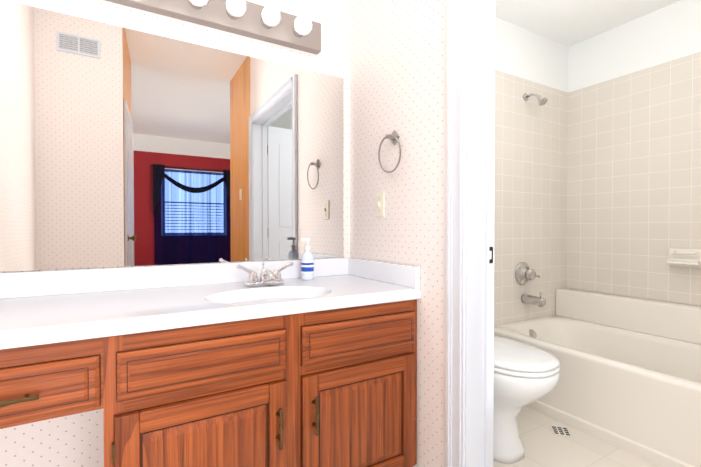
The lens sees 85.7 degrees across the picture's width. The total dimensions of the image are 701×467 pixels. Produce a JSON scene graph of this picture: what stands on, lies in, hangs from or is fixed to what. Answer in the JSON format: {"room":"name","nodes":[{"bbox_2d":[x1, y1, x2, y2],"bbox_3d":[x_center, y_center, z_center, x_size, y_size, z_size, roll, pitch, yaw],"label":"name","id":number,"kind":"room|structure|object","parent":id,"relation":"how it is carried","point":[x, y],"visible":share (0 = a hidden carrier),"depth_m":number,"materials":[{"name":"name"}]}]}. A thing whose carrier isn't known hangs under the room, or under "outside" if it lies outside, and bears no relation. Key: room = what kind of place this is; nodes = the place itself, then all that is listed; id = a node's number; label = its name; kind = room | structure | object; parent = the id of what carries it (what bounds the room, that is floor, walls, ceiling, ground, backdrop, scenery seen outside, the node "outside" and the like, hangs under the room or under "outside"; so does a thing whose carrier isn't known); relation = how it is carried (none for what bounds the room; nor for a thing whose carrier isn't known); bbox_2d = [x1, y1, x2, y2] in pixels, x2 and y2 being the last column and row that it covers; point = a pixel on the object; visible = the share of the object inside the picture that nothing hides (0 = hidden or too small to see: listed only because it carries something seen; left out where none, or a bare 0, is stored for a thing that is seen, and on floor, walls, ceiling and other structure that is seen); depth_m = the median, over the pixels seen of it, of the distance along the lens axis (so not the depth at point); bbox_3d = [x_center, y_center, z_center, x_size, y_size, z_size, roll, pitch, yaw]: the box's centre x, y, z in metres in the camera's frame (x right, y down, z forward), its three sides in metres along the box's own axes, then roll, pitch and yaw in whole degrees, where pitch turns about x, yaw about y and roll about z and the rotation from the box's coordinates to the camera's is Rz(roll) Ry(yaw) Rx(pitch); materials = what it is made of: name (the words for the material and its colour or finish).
{"room":"bathroom","nodes":[
{"label":"bathroom","id":0,"kind":"room"},
{"bbox_2d":[0,0,347,466],"bbox_3d":[-0.728,-0.351,1.654,1.560,2.740,0.130,0,1,-30],"label":"wall","id":1,"kind":"structure","parent":0,"point":[75,440],"depth_m":1.52,"materials":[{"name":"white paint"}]},
{"bbox_2d":[0,0,342,271],"bbox_3d":[-0.710,-0.339,1.585,1.554,0.933,0.006,0,1,-30],"label":"mirror","id":2,"kind":"object","parent":1,"relation":"attached to","point":[121,146],"visible":1,"depth_m":1.53,"materials":[{"name":"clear mirror"}]},
{"bbox_2d":[0,258,347,297],"bbox_3d":[-0.690,0.176,1.594,1.596,0.088,0.020,0,1,-30],"label":"backsplash","id":3,"kind":"structure","parent":1,"relation":"attached to","point":[12,284],"depth_m":1.50,"materials":[{"name":"white stone"}]},
{"bbox_2d":[105,0,320,54],"bbox_3d":[-0.692,-0.960,1.507,1.302,0.138,0.146,0,1,-30],"label":"sconce","id":4,"kind":"object","parent":1,"relation":"attached to","point":[271,24],"visible":1,"depth_m":1.65,"materials":[{"name":"silver metal"}]},
{"bbox_2d":[348,0,446,466],"bbox_3d":[0.716,-0.342,0.894,0.130,2.740,2.900,0,1,-30],"label":"wall","id":5,"kind":"structure","parent":0,"point":[386,60],"depth_m":1.57,"materials":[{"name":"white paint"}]},
{"bbox_2d":[375,192,384,216],"bbox_3d":[0.131,-0.134,1.752,0.018,0.115,0.070,0,1,-30],"label":"light switch","id":6,"kind":"object","parent":5,"relation":"attached to","point":[379,204],"visible":1,"depth_m":1.75,"materials":[{"name":"beige plastic"}]},
{"bbox_2d":[348,258,419,289],"bbox_3d":[0.134,0.174,1.747,0.020,0.088,0.546,0,1,-30],"label":"backsplash","id":7,"kind":"structure","parent":5,"relation":"attached to","point":[403,275],"depth_m":1.68,"materials":[{"name":"white stone"}]},
{"bbox_2d":[378,130,400,172],"bbox_3d":[0.176,-0.357,1.640,0.050,0.189,0.164,0,1,-30],"label":"towel ring","id":8,"kind":"object","parent":5,"relation":"attached to","point":[394,136],"visible":1,"depth_m":1.64,"materials":[{"name":"grey metal"}]},
{"bbox_2d":[446,0,494,466],"bbox_3d":[0.714,-0.026,0.901,0.176,2.108,1.164,0,1,-30],"label":"door frame","id":9,"kind":"structure","parent":5,"relation":"attached to","point":[470,224],"depth_m":1.33,"materials":[{"name":"white wood"}]},
{"bbox_2d":[489,247,492,263],"bbox_3d":[0.503,0.078,1.360,0.029,0.060,0.003,0,1,-30],"label":"strike plate","id":10,"kind":"object","parent":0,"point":[490,254],"visible":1,"depth_m":1.36,"materials":[{"name":"brown metal"}]},
{"bbox_2d":[494,16,569,325],"bbox_3d":[0.852,-0.212,2.549,1.770,2.440,0.180,0,1,-30],"label":"wall","id":11,"kind":"structure","parent":0,"point":[532,196],"depth_m":2.69,"materials":[{"name":"beige tile"}]},
{"bbox_2d":[515,262,539,284],"bbox_3d":[1.230,0.282,2.621,0.164,0.164,0.086,0,1,-30],"label":"tub valve","id":12,"kind":"object","parent":11,"relation":"attached to","point":[524,273],"visible":1,"depth_m":2.62,"materials":[{"name":"grey metal"}]},
{"bbox_2d":[521,292,545,306],"bbox_3d":[1.264,0.446,2.604,0.068,0.098,0.152,0,1,-30],"label":"tub spout","id":13,"kind":"object","parent":11,"relation":"attached to","point":[540,301],"visible":1,"depth_m":2.58,"materials":[{"name":"grey metal"}]},
{"bbox_2d":[523,93,547,105],"bbox_3d":[1.270,-0.926,2.588,0.064,0.119,0.157,0,1,-30],"label":"shower head","id":14,"kind":"object","parent":11,"relation":"attached to","point":[542,101],"visible":1,"depth_m":2.56},
{"bbox_2d":[493,406,660,466],"bbox_3d":[1.470,1.071,1.524,2.050,0.100,2.600,0,1,-30],"label":"floor","id":15,"kind":"structure","parent":0,"point":[544,446],"depth_m":1.78,"materials":[{"name":"tile"}]},
{"bbox_2d":[493,336,559,463],"bbox_3d":[0.640,0.606,1.880,0.490,0.822,0.762,0,1,-30],"label":"toilet","id":16,"kind":"object","parent":15,"relation":"on","point":[525,374],"visible":0.29,"depth_m":1.62,"materials":[{"name":"white ceramic"}]},
{"bbox_2d":[549,425,572,436],"bbox_3d":[1.079,1.013,1.937,0.092,0.004,0.092,0,1,17],"label":"floor vent","id":17,"kind":"object","parent":15,"relation":"in","point":[560,431],"visible":1,"depth_m":1.93,"materials":[{"name":"white metal"}]},
{"bbox_2d":[494,288,700,466],"bbox_3d":[1.661,0.722,2.047,0.926,0.585,1.516,0,1,-30],"label":"tub","id":18,"kind":"object","parent":15,"relation":"on","point":[629,381],"visible":0.75,"depth_m":2.04,"materials":[{"name":"white ceramic"}]},
{"bbox_2d":[495,0,680,46],"bbox_3d":[1.572,-1.468,1.448,1.920,0.100,2.420,0,1,-30],"label":"ceiling","id":19,"kind":"structure","parent":0,"point":[568,23],"depth_m":2.47,"materials":[{"name":"white paint"}]},
{"bbox_2d":[566,0,700,305],"bbox_3d":[2.300,-0.205,1.992,0.130,2.440,2.600,0,1,-30],"label":"wall","id":20,"kind":"structure","parent":0,"point":[598,171],"depth_m":2.52,"materials":[{"name":"beige tile"}]},
{"bbox_2d":[667,248,700,267],"bbox_3d":[2.013,0.147,2.274,0.084,0.110,0.170,0,1,-30],"label":"soap dish","id":21,"kind":"object","parent":20,"relation":"attached to","point":[682,257],"visible":1,"depth_m":2.27,"materials":[{"name":"white ceramic"}]},
{"bbox_3d":[-0.074,1.084,0.450,1.700,0.100,2.900,0,1,-30],"label":"floor","id":22,"kind":"structure","parent":0,"visible":0},
{"bbox_2d":[0,294,420,466],"bbox_3d":[-0.544,0.644,1.350,1.596,0.757,0.600,0,1,-30],"label":"bathroom vanity","id":23,"kind":"object","parent":22,"relation":"on","point":[209,365],"depth_m":1.17,"materials":[{"name":"brown wood"}]},
{"bbox_2d":[0,274,419,345],"bbox_3d":[-0.551,0.244,1.358,1.596,0.043,0.570,0,1,-30],"label":"countertop","id":24,"kind":"structure","parent":23,"relation":"on","point":[39,316],"depth_m":1.23,"materials":[{"name":"white stone"}]},
{"bbox_2d":[236,262,292,286],"bbox_3d":[-0.344,0.171,1.571,0.245,0.096,0.139,0,1,-30],"label":"faucet","id":25,"kind":"object","parent":24,"relation":"on","point":[268,277],"visible":1,"depth_m":1.57,"materials":[{"name":"silver metal"}]},
{"bbox_2d":[300,238,313,279],"bbox_3d":[-0.205,0.119,1.780,0.064,0.196,0.060,0,1,-30],"label":"soap bottle","id":26,"kind":"object","parent":24,"relation":"on","point":[307,265],"visible":1,"depth_m":1.76,"materials":[{"name":"white plastic"}]}
]}

